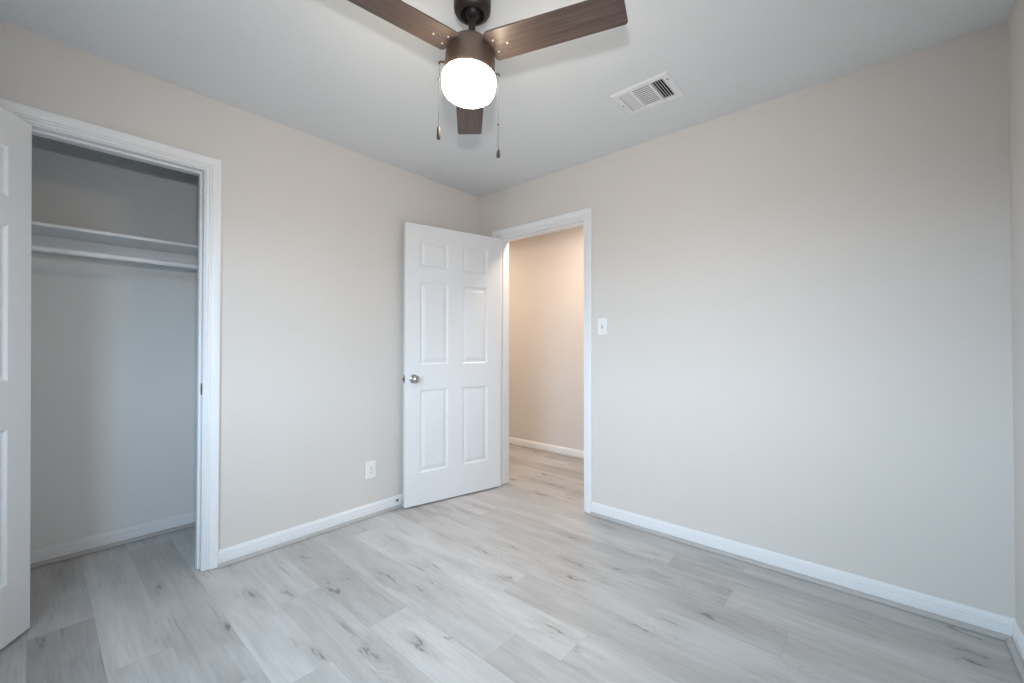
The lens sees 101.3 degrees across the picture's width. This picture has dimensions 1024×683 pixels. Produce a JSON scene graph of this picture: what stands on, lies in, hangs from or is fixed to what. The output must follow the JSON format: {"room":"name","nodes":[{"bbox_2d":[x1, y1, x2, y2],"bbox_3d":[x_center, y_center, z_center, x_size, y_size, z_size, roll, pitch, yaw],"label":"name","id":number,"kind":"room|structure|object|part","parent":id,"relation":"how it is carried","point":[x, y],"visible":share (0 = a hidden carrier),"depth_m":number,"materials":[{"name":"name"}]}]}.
{"room":"empty bedroom","nodes":[
{"label":"empty bedroom","id":0,"kind":"room"},
{"bbox_2d":[30,135,198,550],"bbox_3d":[-2.091,-0.039,2.751,0.100,2.440,1.900,-1,-1,41],"label":"wall","id":1,"kind":"structure","parent":0,"point":[114,343],"depth_m":2.42,"materials":[{"name":"white paint"}]},
{"bbox_2d":[30,511,195,568],"bbox_3d":[-2.049,1.135,2.700,0.014,0.079,1.700,-1,-1,41],"label":"baseboard","id":2,"kind":"structure","parent":1,"relation":"attached to","point":[50,552],"depth_m":2.40,"materials":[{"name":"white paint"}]},
{"bbox_2d":[31,221,197,269],"bbox_3d":[-1.949,-0.519,2.631,0.280,0.106,1.698,-1,-1,41],"label":"closet shelf","id":3,"kind":"object","parent":1,"relation":"attached to","point":[44,234],"visible":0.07,"depth_m":2.34,"materials":[{"name":"white paint"}]},
{"bbox_2d":[31,244,197,269],"bbox_3d":[-1.836,-0.440,2.531,0.071,0.056,1.699,-1,-1,41],"label":"clothes rod","id":4,"kind":"object","parent":3,"relation":"attached to","point":[39,248],"visible":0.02,"depth_m":2.19,"materials":[{"name":"white paint"}]},
{"bbox_2d":[0,20,478,549],"bbox_3d":[-1.296,-0.041,2.565,0.120,2.440,3.170,-1,-1,41],"label":"wall","id":5,"kind":"structure","parent":0,"point":[312,288],"depth_m":2.46,"materials":[{"name":"beige paint"}]},
{"bbox_2d":[0,107,31,649],"bbox_3d":[-1.896,0.136,1.418,0.152,2.044,0.618,0,0,-16],"label":"door","id":6,"kind":"structure","parent":5,"relation":"in","point":[15,133],"depth_m":1.64,"materials":[{"name":"white paint"}]},
{"bbox_2d":[0,98,221,571],"bbox_3d":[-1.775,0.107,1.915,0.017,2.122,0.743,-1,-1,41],"label":"trim","id":7,"kind":"structure","parent":5,"relation":"attached to","point":[29,114],"depth_m":2.15,"materials":[{"name":"white paint"}]},
{"bbox_2d":[218,493,402,568],"bbox_3d":[-0.905,1.137,2.896,0.014,0.079,1.896,-1,-1,41],"label":"baseboard","id":8,"kind":"structure","parent":5,"relation":"attached to","point":[235,551],"depth_m":2.50,"materials":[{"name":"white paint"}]},
{"bbox_2d":[366,460,375,478],"bbox_3d":[-0.956,0.870,2.845,0.008,0.116,0.072,-1,-1,41],"label":"power outlet","id":9,"kind":"object","parent":5,"relation":"attached to","point":[371,465],"visible":1,"depth_m":2.84,"materials":[{"name":"white plastic"}]},
{"bbox_2d":[0,0,1015,197],"bbox_3d":[-0.570,-1.335,2.638,5.296,0.150,4.415,-1,-1,41],"label":"ceiling","id":10,"kind":"structure","parent":0,"point":[337,72],"depth_m":1.89,"materials":[{"name":"white paint"}]},
{"bbox_2d":[348,0,627,157],"bbox_3d":[-0.157,-0.970,1.429,0.973,0.605,0.951,-1,-1,41],"label":"ceiling fan","id":11,"kind":"object","parent":10,"relation":"hanging from","point":[468,74],"visible":1,"depth_m":1.43,"materials":[{"name":"brown wood"}]},
{"bbox_3d":[-0.392,-1.061,1.337,0.492,0.006,0.123,5,3,-36],"label":"blade","id":12,"kind":"part","parent":11,"relation":"part of","materials":[{"name":"brown wood"}]},
{"bbox_3d":[-0.253,-0.886,1.504,0.028,0.242,0.009,0,-1,-4],"label":"pull chain","id":13,"kind":"part","parent":11,"relation":"part of","materials":[{"name":"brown metal"}]},
{"bbox_3d":[-0.154,-0.915,1.508,0.194,0.085,0.193,-1,-1,41],"label":"lamp shade","id":14,"kind":"part","parent":11,"relation":"part of","materials":[{"name":"white glass"}]},
{"bbox_3d":[-0.181,-1.029,1.812,0.123,0.006,0.492,-4,-2,-6],"label":"blade","id":15,"kind":"part","parent":11,"relation":"part of","materials":[{"name":"brown wood"}]},
{"bbox_3d":[0.125,-1.034,1.391,0.492,0.006,0.123,1,-10,24],"label":"blade","id":16,"kind":"part","parent":11,"relation":"part of","materials":[{"name":"brown wood"}]},
{"bbox_2d":[610,71,684,115],"bbox_3d":[0.695,-1.293,2.156,0.296,0.074,0.246,-1,-1,41],"label":"ceiling vent","id":17,"kind":"object","parent":10,"relation":"in","point":[659,89],"visible":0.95,"depth_m":2.16,"materials":[{"name":"white metal"}]},
{"bbox_2d":[0,445,1022,682],"bbox_3d":[-0.570,1.239,2.608,5.296,0.120,4.415,-1,-1,41],"label":"floor","id":18,"kind":"structure","parent":0,"point":[513,581],"depth_m":1.80,"materials":[{"name":"grey laminate"}]},
{"bbox_2d":[509,226,583,450],"bbox_3d":[0.853,-0.022,4.244,5.296,2.440,0.100,-1,-1,41],"label":"wall","id":19,"kind":"structure","parent":0,"point":[546,271],"depth_m":4.58,"materials":[{"name":"beige paint"}]},
{"bbox_2d":[509,437,583,459],"bbox_3d":[0.816,1.152,4.188,5.096,0.079,0.014,-1,-1,41],"label":"baseboard","id":20,"kind":"structure","parent":19,"relation":"attached to","point":[559,449],"depth_m":4.56,"materials":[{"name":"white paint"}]},
{"bbox_2d":[479,21,1015,618],"bbox_3d":[0.918,-0.040,2.650,3.096,2.440,0.120,-1,-1,41],"label":"wall","id":21,"kind":"structure","parent":0,"point":[804,296],"depth_m":2.04,"materials":[{"name":"beige paint"}]},
{"bbox_2d":[402,222,500,507],"bbox_3d":[-0.434,0.165,3.211,0.834,2.021,0.152,0,-1,-36],"label":"door","id":22,"kind":"structure","parent":21,"relation":"in","point":[451,379],"depth_m":3.17,"materials":[{"name":"white paint"}]},
{"bbox_3d":[-0.685,0.268,2.972,0.065,0.065,0.058,0,-1,-36],"label":"knob","id":23,"kind":"part","parent":22,"relation":"part of","materials":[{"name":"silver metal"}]},
{"bbox_2d":[500,219,583,484],"bbox_3d":[0.237,0.158,3.246,0.845,2.053,0.120,-1,-1,41],"label":"trim","id":24,"kind":"structure","parent":21,"relation":"attached to","point":[505,241],"depth_m":3.50,"materials":[{"name":"white paint"}]},
{"bbox_2d":[492,207,592,512],"bbox_3d":[0.192,0.131,3.195,0.948,2.102,0.017,-1,-1,41],"label":"trim","id":25,"kind":"structure","parent":21,"relation":"attached to","point":[585,214],"depth_m":2.91,"materials":[{"name":"white paint"}]},
{"bbox_2d":[598,318,606,334],"bbox_3d":[0.607,-0.100,2.833,0.072,0.116,0.018,-1,-1,41],"label":"light switch","id":26,"kind":"object","parent":21,"relation":"attached to","point":[602,322],"visible":1,"depth_m":2.83,"materials":[{"name":"white plastic"}]},
{"bbox_2d":[590,502,1013,640],"bbox_3d":[1.256,1.130,2.252,1.880,0.079,0.014,-1,-1,41],"label":"baseboard","id":27,"kind":"structure","parent":21,"relation":"attached to","point":[995,622],"depth_m":2.01,"materials":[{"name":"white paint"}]},
{"bbox_2d":[1008,0,1023,633],"bbox_3d":[0.998,-0.065,0.471,0.100,2.440,3.050,-1,-1,41],"label":"wall","id":28,"kind":"structure","parent":0,"point":[1016,18],"depth_m":1.58,"materials":[{"name":"beige paint"}]},
{"bbox_2d":[1005,636,1023,682],"bbox_3d":[0.942,1.145,0.506,0.018,0.018,3.020,-1,-1,41],"label":"trim","id":29,"kind":"structure","parent":28,"relation":"attached to","point":[1018,662],"depth_m":1.53,"materials":[{"name":"grey wood"}]},
{"bbox_2d":[1011,619,1023,663],"bbox_3d":[0.955,1.109,0.495,0.014,0.079,3.050,-1,-1,41],"label":"baseboard","id":30,"kind":"structure","parent":28,"relation":"attached to","point":[1017,634],"depth_m":1.57,"materials":[{"name":"white paint"}]}
]}

